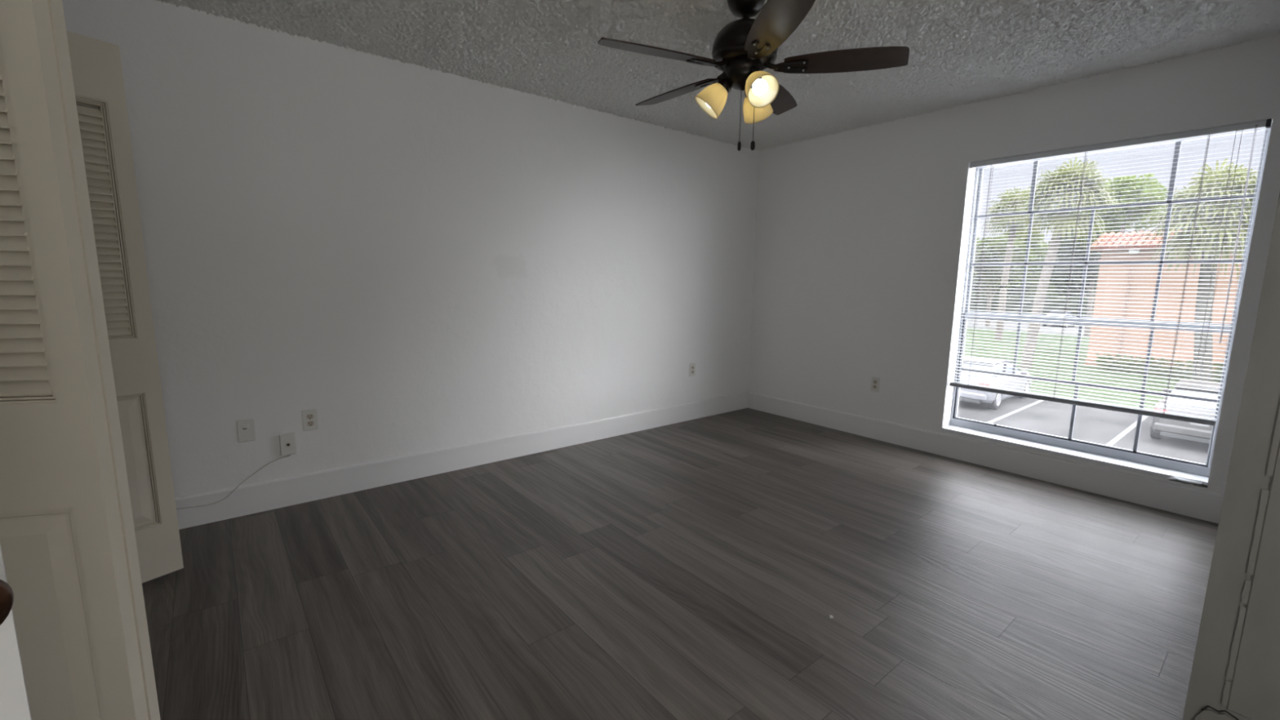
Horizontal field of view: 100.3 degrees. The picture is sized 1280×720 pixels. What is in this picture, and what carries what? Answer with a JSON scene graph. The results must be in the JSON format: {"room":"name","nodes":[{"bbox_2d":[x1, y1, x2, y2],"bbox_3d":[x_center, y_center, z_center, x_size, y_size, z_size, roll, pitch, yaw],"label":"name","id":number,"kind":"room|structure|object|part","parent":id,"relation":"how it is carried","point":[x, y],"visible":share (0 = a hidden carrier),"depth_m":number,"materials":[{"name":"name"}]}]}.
{"room":"empty bedroom","nodes":[
{"label":"empty bedroom","id":0,"kind":"room"},
{"bbox_2d":[62,0,758,497],"bbox_3d":[-0.936,-0.474,3.575,5.500,2.570,0.100,-6,11,-38],"label":"wall","id":1,"kind":"structure","parent":0,"point":[413,257],"depth_m":3.10,"materials":[{"name":"white paint"}]},
{"bbox_2d":[236,418,255,442],"bbox_3d":[-2.027,0.363,2.748,0.072,0.116,0.010,-6,11,-38],"label":"phone jack","id":2,"kind":"object","parent":1,"relation":"attached to","point":[246,428],"visible":1,"depth_m":2.75,"materials":[{"name":"white plastic"}]},
{"bbox_2d":[279,431,297,456],"bbox_3d":[-1.888,0.451,2.863,0.072,0.116,0.030,-6,11,-38],"label":"jack","id":3,"kind":"object","parent":1,"relation":"attached to","point":[287,442],"visible":1,"depth_m":2.85,"materials":[{"name":"white plastic"}]},
{"bbox_2d":[176,454,290,509],"bbox_3d":[-2.137,0.652,2.695,0.648,0.241,0.023,-6,11,-38],"label":"cable","id":4,"kind":"object","parent":3,"relation":"attached to","point":[290,455],"visible":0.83,"depth_m":2.74,"materials":[{"name":"grey plastic"}]},
{"bbox_2d":[302,408,318,431],"bbox_3d":[-1.806,0.329,2.924,0.072,0.116,0.009,-6,11,-38],"label":"wall outlet","id":5,"kind":"object","parent":1,"relation":"attached to","point":[309,417],"visible":1,"depth_m":2.92,"materials":[{"name":"white plastic"}]},
{"bbox_2d":[306,413,313,419],"bbox_3d":[-1.804,0.309,2.919,0.034,0.027,0.004,-6,11,-38],"label":"receptacle","id":6,"kind":"object","parent":5,"relation":"attached to","point":[308,416],"depth_m":2.92,"materials":[{"name":"white plastic"}]},
{"bbox_2d":[306,421,314,426],"bbox_3d":[-1.805,0.348,2.925,0.034,0.027,0.004,-6,11,-38],"label":"receptacle","id":7,"kind":"object","parent":5,"relation":"attached to","point":[308,423],"depth_m":2.92,"materials":[{"name":"white plastic"}]},
{"bbox_2d":[174,391,748,529],"bbox_3d":[-0.734,0.587,3.836,4.640,0.160,0.014,-6,11,-38],"label":"baseboard","id":8,"kind":"structure","parent":1,"relation":"attached to","point":[261,496],"depth_m":3.31,"materials":[{"name":"white wood"}]},
{"bbox_2d":[688,363,695,376],"bbox_3d":[0.465,0.086,4.737,0.072,0.116,0.009,-6,11,-38],"label":"wall outlet","id":9,"kind":"object","parent":1,"relation":"attached to","point":[692,366],"visible":1,"depth_m":4.73,"materials":[{"name":"white plastic"}]},
{"bbox_2d":[142,408,1218,719],"bbox_3d":[0.492,1.046,1.831,5.300,0.120,4.750,-6,11,-38],"label":"floor","id":10,"kind":"structure","parent":0,"point":[696,569],"depth_m":2.13,"materials":[{"name":"grey laminate"}]},
{"bbox_2d":[0,542,31,719],"bbox_3d":[-0.628,0.195,0.130,0.098,2.018,0.760,1,9,5],"label":"door","id":11,"kind":"structure","parent":10,"relation":"on","point":[14,700],"depth_m":0.52,"materials":[{"name":"white paint"}]},
{"bbox_3d":[-0.585,0.213,0.454,0.063,0.066,0.066,1,9,5],"label":"knob","id":12,"kind":"part","parent":11,"relation":"part of","materials":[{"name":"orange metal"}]},
{"bbox_2d":[155,0,1279,151],"bbox_3d":[0.570,-1.491,1.551,5.500,0.139,4.850,-6,11,-38],"label":"ceiling","id":13,"kind":"structure","parent":0,"point":[964,52],"depth_m":2.68,"materials":[{"name":"white paint"}]},
{"bbox_2d":[597,0,909,151],"bbox_3d":[0.406,-1.231,2.302,1.259,0.640,1.225,-6,11,-38],"label":"ceiling fan","id":14,"kind":"object","parent":13,"relation":"hanging from","point":[746,46],"visible":1,"depth_m":2.18,"materials":[{"name":"brown metal"}]},
{"bbox_3d":[0.065,-1.223,2.119,0.491,0.038,0.142,-3,9,-22],"label":"blade","id":15,"kind":"part","parent":14,"relation":"part of","materials":[{"name":"brown wood"}]},
{"bbox_3d":[0.175,-1.292,2.583,0.142,0.038,0.491,-6,11,-40],"label":"blade","id":16,"kind":"part","parent":14,"relation":"part of","materials":[{"name":"brown wood"}]},
{"bbox_3d":[0.285,-1.238,2.212,0.182,0.045,0.075,-3,9,-23],"label":"blade arm","id":17,"kind":"part","parent":14,"relation":"part of","materials":[{"name":"brown metal"}]},
{"bbox_3d":[0.333,-1.267,2.405,0.075,0.045,0.182,-7,11,-40],"label":"blade arm","id":18,"kind":"part","parent":14,"relation":"part of","materials":[{"name":"brown metal"}]},
{"bbox_3d":[0.300,-1.121,2.310,0.136,0.143,0.136,-6,11,-38],"label":"lamp shade","id":19,"kind":"part","parent":14,"relation":"part of","materials":[{"name":"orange glass"}]},
{"bbox_3d":[0.359,-1.186,2.294,0.067,0.082,0.067,-6,11,-38],"label":"light arm","id":20,"kind":"part","parent":14,"relation":"part of","materials":[{"name":"brown metal"}]},
{"bbox_3d":[0.432,-0.931,2.323,0.015,0.040,0.015,-6,11,-38],"label":"chain pull","id":21,"kind":"part","parent":14,"relation":"part of","materials":[{"name":"brown metal"}]},
{"bbox_3d":[0.433,-1.058,2.304,0.002,0.222,0.003,-6,11,-38],"label":"pull chain","id":22,"kind":"part","parent":14,"relation":"part of","materials":[{"name":"brown metal"}]},
{"bbox_3d":[0.491,-0.934,2.327,0.019,0.040,0.018,-6,11,-38],"label":"chain pull","id":23,"kind":"part","parent":14,"relation":"part of","materials":[{"name":"brown metal"}]},
{"bbox_3d":[0.493,-1.072,2.306,0.002,0.243,0.003,-6,11,-38],"label":"pull chain","id":24,"kind":"part","parent":14,"relation":"part of","materials":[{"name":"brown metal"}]},
{"bbox_3d":[0.467,-1.171,2.209,0.067,0.084,0.066,-6,11,-38],"label":"light arm","id":25,"kind":"part","parent":14,"relation":"part of","materials":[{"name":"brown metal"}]},
{"bbox_3d":[0.522,-1.133,2.405,0.142,0.143,0.130,-6,11,-38],"label":"lamp shade","id":26,"kind":"part","parent":14,"relation":"part of","materials":[{"name":"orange glass"}]},
{"bbox_3d":[0.456,-1.221,2.108,0.075,0.045,0.182,0,9,-5],"label":"blade arm","id":27,"kind":"part","parent":14,"relation":"part of","materials":[{"name":"brown metal"}]},
{"bbox_3d":[0.481,-1.113,2.169,0.062,0.073,0.075,-6,11,-38],"label":"bulb","id":28,"kind":"part","parent":14,"relation":"part of","materials":[{"name":"white glass"}]},
{"bbox_3d":[0.482,-1.101,2.159,0.132,0.142,0.143,-6,11,-38],"label":"lamp shade","id":29,"kind":"part","parent":14,"relation":"part of","materials":[{"name":"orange glass"}]},
{"bbox_3d":[0.477,-1.181,1.873,0.142,0.038,0.491,0,9,-4],"label":"blade","id":30,"kind":"part","parent":14,"relation":"part of","materials":[{"name":"brown wood"}]},
{"bbox_3d":[0.655,-1.292,2.624,0.142,0.038,0.491,6,10,31],"label":"blade","id":31,"kind":"part","parent":14,"relation":"part of","materials":[{"name":"brown wood"}]},
{"bbox_3d":[0.609,-1.238,2.236,0.182,0.045,0.075,3,9,13],"label":"blade arm","id":32,"kind":"part","parent":14,"relation":"part of","materials":[{"name":"brown metal"}]},
{"bbox_3d":[0.842,-1.223,2.185,0.491,0.038,0.142,3,9,14],"label":"blade","id":33,"kind":"part","parent":14,"relation":"part of","materials":[{"name":"brown wood"}]},
{"bbox_2d":[748,34,1279,493],"bbox_3d":[2.649,-0.397,3.358,0.200,2.570,4.750,-6,11,-38],"label":"wall","id":34,"kind":"structure","parent":0,"point":[860,244],"depth_m":3.94,"materials":[{"name":"white paint"}]},
{"bbox_2d":[870,376,879,391],"bbox_3d":[1.871,0.194,4.244,0.009,0.116,0.072,-6,11,-38],"label":"wall outlet","id":35,"kind":"object","parent":34,"relation":"attached to","point":[875,381],"visible":1,"depth_m":4.24,"materials":[{"name":"white plastic"}]},
{"bbox_2d":[747,391,1223,524],"bbox_3d":[2.096,0.595,4.012,0.014,0.160,3.267,-6,11,-38],"label":"baseboard","id":36,"kind":"structure","parent":34,"relation":"attached to","point":[1196,503],"depth_m":3.51,"materials":[{"name":"white wood"}]},
{"bbox_2d":[942,124,1271,488],"bbox_3d":[2.695,-0.333,3.284,0.210,1.877,1.337,-6,11,-38],"label":"window","id":37,"kind":"structure","parent":34,"relation":"in","point":[1182,471],"depth_m":3.25,"materials":[{"name":"white metal"}]},
{"bbox_3d":[2.664,0.582,3.407,0.137,0.025,1.335,-6,11,-38],"label":"sill","id":38,"kind":"part","parent":37,"relation":"part of","materials":[{"name":"white stone"}]},
{"bbox_3d":[2.737,0.128,3.392,0.028,0.767,1.295,-6,11,-38],"label":"sash","id":39,"kind":"part","parent":37,"relation":"part of","materials":[{"name":"white metal"}]},
{"bbox_2d":[949,118,1271,426],"bbox_3d":[2.647,-0.492,3.220,0.058,1.540,1.327,-6,11,-38],"label":"blind","id":40,"kind":"object","parent":37,"relation":"attached to","point":[1267,123],"visible":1,"depth_m":3.12,"materials":[{"name":"white plastic"}]},
{"bbox_3d":[2.318,-0.554,3.637,0.030,1.510,0.006,-6,11,-38],"label":"ladder cord","id":41,"kind":"part","parent":40,"relation":"part of","materials":[{"name":"white fabric"}]},
{"bbox_3d":[2.626,-0.493,3.260,0.030,1.510,0.006,-6,11,-38],"label":"ladder cord","id":42,"kind":"part","parent":40,"relation":"part of","materials":[{"name":"white fabric"}]},
{"bbox_3d":[2.645,0.255,3.339,0.028,0.028,1.315,-6,11,-38],"label":"rail","id":43,"kind":"part","parent":40,"relation":"part of","materials":[{"name":"grey"}]},
{"bbox_3d":[2.939,-0.431,2.876,0.030,1.510,0.006,-6,11,-38],"label":"ladder cord","id":44,"kind":"part","parent":40,"relation":"part of","materials":[{"name":"white fabric"}]},
{"bbox_3d":[2.986,-0.534,2.759,0.002,1.251,0.022,-6,11,-38],"label":"lift cord","id":45,"kind":"part","parent":40,"relation":"part of","materials":[{"name":"white fabric"}]},
{"bbox_3d":[2.762,-0.739,3.276,0.028,1.026,1.304,-6,11,-38],"label":"sash","id":46,"kind":"part","parent":37,"relation":"part of","materials":[{"name":"white metal"}]},
{"bbox_2d":[1182,192,1279,719],"bbox_3d":[2.705,-0.148,1.310,2.300,2.450,1.469,-6,11,-38],"label":"wall","id":47,"kind":"structure","parent":0,"point":[1246,477],"depth_m":1.21,"materials":[{"name":"white paint"}]},
{"bbox_2d":[1194,709,1234,719],"bbox_3d":[1.444,0.968,1.186,0.006,0.249,0.324,-6,11,-38],"label":"trim","id":48,"kind":"structure","parent":47,"relation":"attached to","point":[1206,714],"depth_m":1.27,"materials":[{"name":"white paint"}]},
{"bbox_2d":[1200,705,1239,719],"bbox_3d":[1.383,0.837,1.244,0.003,0.025,0.102,-6,11,-38],"label":"crack","id":49,"kind":"object","parent":47,"relation":"attached to","point":[1206,707],"visible":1,"depth_m":1.26,"materials":[{"name":"black"}]},
{"bbox_2d":[1221,405,1279,706],"bbox_3d":[1.386,-0.263,1.093,0.005,2.170,0.010,-6,11,-38],"label":"caulk","id":50,"kind":"structure","parent":47,"relation":"attached to","point":[1264,495],"depth_m":1.20,"materials":[{"name":"grey"}]},
{"bbox_2d":[1226,439,1279,719],"bbox_3d":[1.475,-0.241,0.984,0.006,2.178,0.275,-6,11,-38],"label":"door","id":51,"kind":"structure","parent":47,"relation":"attached to","point":[1254,694],"depth_m":1.19,"materials":[{"name":"white paint"}]},
{"bbox_3d":[-1.267,-0.033,0.222,0.580,2.450,4.750,-6,11,-38],"label":"wall","id":52,"kind":"structure","parent":0,"visible":0},
{"bbox_2d":[0,0,160,719],"bbox_3d":[-1.257,0.032,1.028,0.382,2.020,0.104,-1,9,-14],"label":"door","id":53,"kind":"structure","parent":52,"relation":"in","point":[68,540],"depth_m":1.03,"materials":[{"name":"beige paint"}]},
{"bbox_3d":[-1.245,-0.332,0.942,0.230,0.807,0.124,-6,11,-38],"label":"louver panel","id":54,"kind":"part","parent":53,"relation":"part of","materials":[{"name":"beige paint"}]},
{"bbox_3d":[-1.256,0.556,1.076,0.242,0.506,0.025,-1,9,-13],"label":"raised panel","id":55,"kind":"part","parent":53,"relation":"part of","materials":[{"name":"beige paint"}]},
{"bbox_2d":[66,31,183,582],"bbox_3d":[-2.023,-0.114,1.934,0.108,2.020,0.381,6,10,32],"label":"door","id":56,"kind":"structure","parent":52,"relation":"in","point":[95,64],"depth_m":2.00,"materials":[{"name":"beige paint"}]},
{"bbox_3d":[-1.994,-0.480,1.863,0.237,0.807,0.105,-6,11,-38],"label":"louver panel","id":57,"kind":"part","parent":56,"relation":"part of","materials":[{"name":"beige paint"}]},
{"bbox_3d":[-2.005,0.408,1.997,0.025,0.506,0.242,6,10,30],"label":"raised panel","id":58,"kind":"part","parent":56,"relation":"part of","materials":[{"name":"beige paint"}]},
{"label":"outside","id":59,"kind":"structure","parent":0,"visible":0},
{"bbox_3d":[60.869,-8.916,91.578,78.000,0.220,180.000,-6,11,-38],"label":"lawn","id":60,"kind":"structure","parent":59,"visible":0},
{"bbox_2d":[971,237,1031,297],"bbox_3d":[47.602,-11.371,72.198,9.958,10.142,9.135,-6,11,-38],"label":"tree","id":61,"kind":"object","parent":60,"relation":"on","point":[975,288],"visible":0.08,"depth_m":70.29,"materials":[{"name":"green plant"}]},
{"bbox_2d":[968,292,1094,325],"bbox_3d":[38.109,-6.261,61.746,2.553,3.394,38.452,-6,11,-38],"label":"hedge","id":62,"kind":"object","parent":60,"relation":"on","point":[982,294],"visible":0.09,"depth_m":56.81,"materials":[{"name":"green plant"}]},
{"bbox_2d":[970,244,1096,300],"bbox_3d":[49.254,-12.363,81.569,5.165,10.262,61.003,-6,11,-38],"label":"hedge","id":63,"kind":"object","parent":60,"relation":"on","point":[1034,282],"visible":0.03,"depth_m":73.07,"materials":[{"name":"green plant"}]},
{"bbox_2d":[1031,240,1097,298],"bbox_3d":[49.505,-8.955,57.905,10.166,9.670,9.470,0,9,-7],"label":"tree","id":64,"kind":"object","parent":60,"relation":"on","point":[1063,289],"visible":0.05,"depth_m":58.10,"materials":[{"name":"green plant"}]},
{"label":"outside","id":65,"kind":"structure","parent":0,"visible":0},
{"bbox_2d":[966,320,1084,335],"bbox_3d":[38.370,-2.662,48.223,12.000,0.220,100.000,-6,11,-38],"label":"road","id":66,"kind":"structure","parent":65,"point":[970,321],"depth_m":49.64,"materials":[{"name":"grey asphalt"}]},
{"bbox_2d":[972,228,1049,326],"bbox_3d":[32.622,-7.821,49.764,9.401,9.438,7.396,7,10,34],"label":"tree","id":67,"kind":"object","parent":66,"relation":"on","point":[1016,256],"visible":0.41,"depth_m":47.68,"materials":[{"name":"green plant"}]},
{"bbox_3d":[32.289,-9.544,49.751,8.117,6.037,9.272,-6,11,-38],"label":"crown","id":68,"kind":"part","parent":67,"relation":"part of","materials":[{"name":"green plant"}]},
{"bbox_2d":[1042,311,1075,328],"bbox_3d":[40.170,-3.905,51.052,4.630,1.480,2.080,-6,11,-38],"label":"car","id":69,"kind":"object","parent":66,"relation":"on","point":[1050,312],"visible":0.3,"depth_m":50.05,"materials":[{"name":"grey paint"}]},
{"bbox_3d":[39.879,-4.295,50.752,2.930,0.532,1.400,-6,11,-38],"label":"cabin glass","id":70,"kind":"part","parent":69,"relation":"part of","materials":[{"name":"grey"}]},
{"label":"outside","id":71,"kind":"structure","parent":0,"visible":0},
{"bbox_2d":[963,327,1180,408],"bbox_3d":[27.899,0.381,27.167,31.000,0.220,80.000,-6,11,-38],"label":"lawn","id":72,"kind":"structure","parent":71,"point":[967,330],"depth_m":25.74,"materials":[{"name":"green plant"}]},
{"bbox_2d":[981,186,1048,340],"bbox_3d":[25.905,-6.642,37.248,4.177,10.655,4.423,-6,11,-38],"label":"palm tree","id":73,"kind":"object","parent":72,"relation":"on","point":[1012,224],"visible":0.53,"depth_m":37.11,"materials":[{"name":"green plant"}]},
{"bbox_2d":[1013,155,1122,368],"bbox_3d":[19.131,-4.248,24.470,3.984,9.593,4.056,-6,11,-38],"label":"palm tree","id":74,"kind":"object","parent":72,"relation":"on","point":[1046,194],"visible":0.84,"depth_m":23.55,"materials":[{"name":"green plant"}]},
{"bbox_2d":[1050,210,1144,336],"bbox_3d":[35.072,-6.654,41.084,7.663,9.776,6.816,-6,11,-38],"label":"tree","id":75,"kind":"object","parent":72,"relation":"on","point":[1060,257],"visible":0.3,"depth_m":40.96,"materials":[{"name":"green plant"}]},
{"bbox_3d":[35.096,-8.572,40.795,7.663,5.898,6.816,-6,11,-38],"label":"crown","id":76,"kind":"part","parent":75,"relation":"part of","materials":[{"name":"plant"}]},
{"bbox_2d":[1084,172,1168,234],"bbox_3d":[30.979,-6.217,34.252,3.775,10.843,4.364,1,9,2],"label":"tree","id":77,"kind":"object","parent":72,"relation":"on","point":[1140,209],"visible":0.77,"depth_m":32.95,"materials":[{"name":"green plant"}]},
{"bbox_2d":[1093,352,1223,382],"bbox_3d":[25.777,0.854,20.699,1.466,0.991,12.792,-6,11,-38],"label":"hedge","id":78,"kind":"object","parent":72,"relation":"on","point":[1117,355],"visible":0.44,"depth_m":23.84,"materials":[{"name":"green plant"}]},
{"bbox_2d":[1084,230,1242,370],"bbox_3d":[31.262,-2.174,21.411,8.489,6.670,19.700,-6,11,-38],"label":"building","id":79,"kind":"structure","parent":72,"relation":"on","point":[1129,237],"depth_m":24.89,"materials":[{"name":"pink paint"}]},
{"bbox_2d":[1128,158,1257,382],"bbox_3d":[21.815,-3.164,20.570,4.470,8.699,4.482,-6,11,-38],"label":"palm tree","id":80,"kind":"object","parent":72,"relation":"on","point":[1188,212],"visible":0.62,"depth_m":20.01,"materials":[{"name":"green plant"}]},
{"bbox_2d":[1217,201,1250,223],"bbox_3d":[35.102,-4.803,31.025,5.451,9.114,6.045,6,10,33],"label":"tree","id":81,"kind":"object","parent":72,"relation":"on","point":[1237,206],"visible":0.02,"depth_m":31.44,"materials":[{"name":"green plant"}]},
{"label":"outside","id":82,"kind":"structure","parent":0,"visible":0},
{"bbox_2d":[957,395,1208,463],"bbox_3d":[12.518,2.049,14.890,8.500,0.200,80.000,-6,11,-38],"label":"parking lot","id":83,"kind":"structure","parent":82,"point":[1095,425],"depth_m":15.54,"materials":[{"name":"grey asphalt"}]},
{"bbox_2d":[959,355,1031,409],"bbox_3d":[12.036,0.631,18.625,4.630,1.480,2.080,-6,11,-38],"label":"car","id":84,"kind":"object","parent":83,"relation":"on","point":[993,400],"visible":0.5,"depth_m":17.20,"materials":[{"name":"grey paint"}]},
{"bbox_3d":[10.333,1.234,17.333,0.230,0.110,1.320,-6,11,-38],"label":"bumper trim","id":85,"kind":"part","parent":84,"relation":"part of","materials":[{"name":"grey"}]},
{"bbox_2d":[978,382,990,387],"bbox_3d":[10.764,0.823,16.705,0.150,0.200,0.285,-6,11,-38],"label":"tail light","id":86,"kind":"object","parent":84,"relation":"attached to","point":[986,384],"depth_m":16.63,"materials":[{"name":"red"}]},
{"bbox_3d":[11.745,0.241,18.325,2.930,0.532,1.400,-6,11,-38],"label":"cabin glass","id":87,"kind":"part","parent":84,"relation":"part of","materials":[{"name":"grey glass"}]},
{"bbox_2d":[986,400,1044,422],"bbox_3d":[11.927,1.629,16.941,6.000,0.004,0.120,-6,11,-38],"label":"parking line","id":88,"kind":"object","parent":83,"relation":"on","point":[1039,401],"visible":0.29,"depth_m":16.86,"materials":[{"name":"white paint"}]},
{"bbox_2d":[1029,391,1153,411],"bbox_3d":[15.791,1.533,17.477,0.200,0.130,80.000,-6,11,-38],"label":"kerb","id":89,"kind":"object","parent":83,"relation":"on","point":[1029,391],"visible":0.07,"depth_m":17.98,"materials":[{"name":"concrete"}]},
{"bbox_2d":[1106,415,1148,446],"bbox_3d":[13.602,1.960,14.888,6.000,0.004,0.120,-6,11,-38],"label":"parking line","id":90,"kind":"object","parent":83,"relation":"on","point":[1133,425],"visible":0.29,"depth_m":14.59,"materials":[{"name":"white paint"}]},
{"bbox_2d":[1150,379,1220,444],"bbox_3d":[15.298,1.322,14.309,4.630,1.480,2.080,-6,11,-38],"label":"car","id":91,"kind":"object","parent":83,"relation":"on","point":[1160,427],"visible":0.24,"depth_m":13.29,"materials":[{"name":"silver metal"}]},
{"bbox_2d":[1162,387,1172,392],"bbox_3d":[15.228,0.876,15.416,0.170,0.130,0.180,-6,11,-38],"label":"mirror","id":92,"kind":"object","parent":91,"relation":"attached to","point":[1163,390],"depth_m":15.39,"materials":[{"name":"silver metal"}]},
{"bbox_3d":[13.595,1.925,13.018,0.230,0.110,1.320,-6,11,-38],"label":"bumper trim","id":93,"kind":"part","parent":91,"relation":"part of","materials":[{"name":"grey"}]},
{"bbox_3d":[15.008,0.932,14.010,2.930,0.532,1.400,-6,11,-38],"label":"cabin glass","id":94,"kind":"part","parent":91,"relation":"part of","materials":[{"name":"grey glass"}]},
{"bbox_3d":[13.537,1.532,12.907,0.052,0.120,0.320,-6,11,-38],"label":"number plate","id":95,"kind":"part","parent":91,"relation":"part of","materials":[{"name":"grey paint"}]}
]}

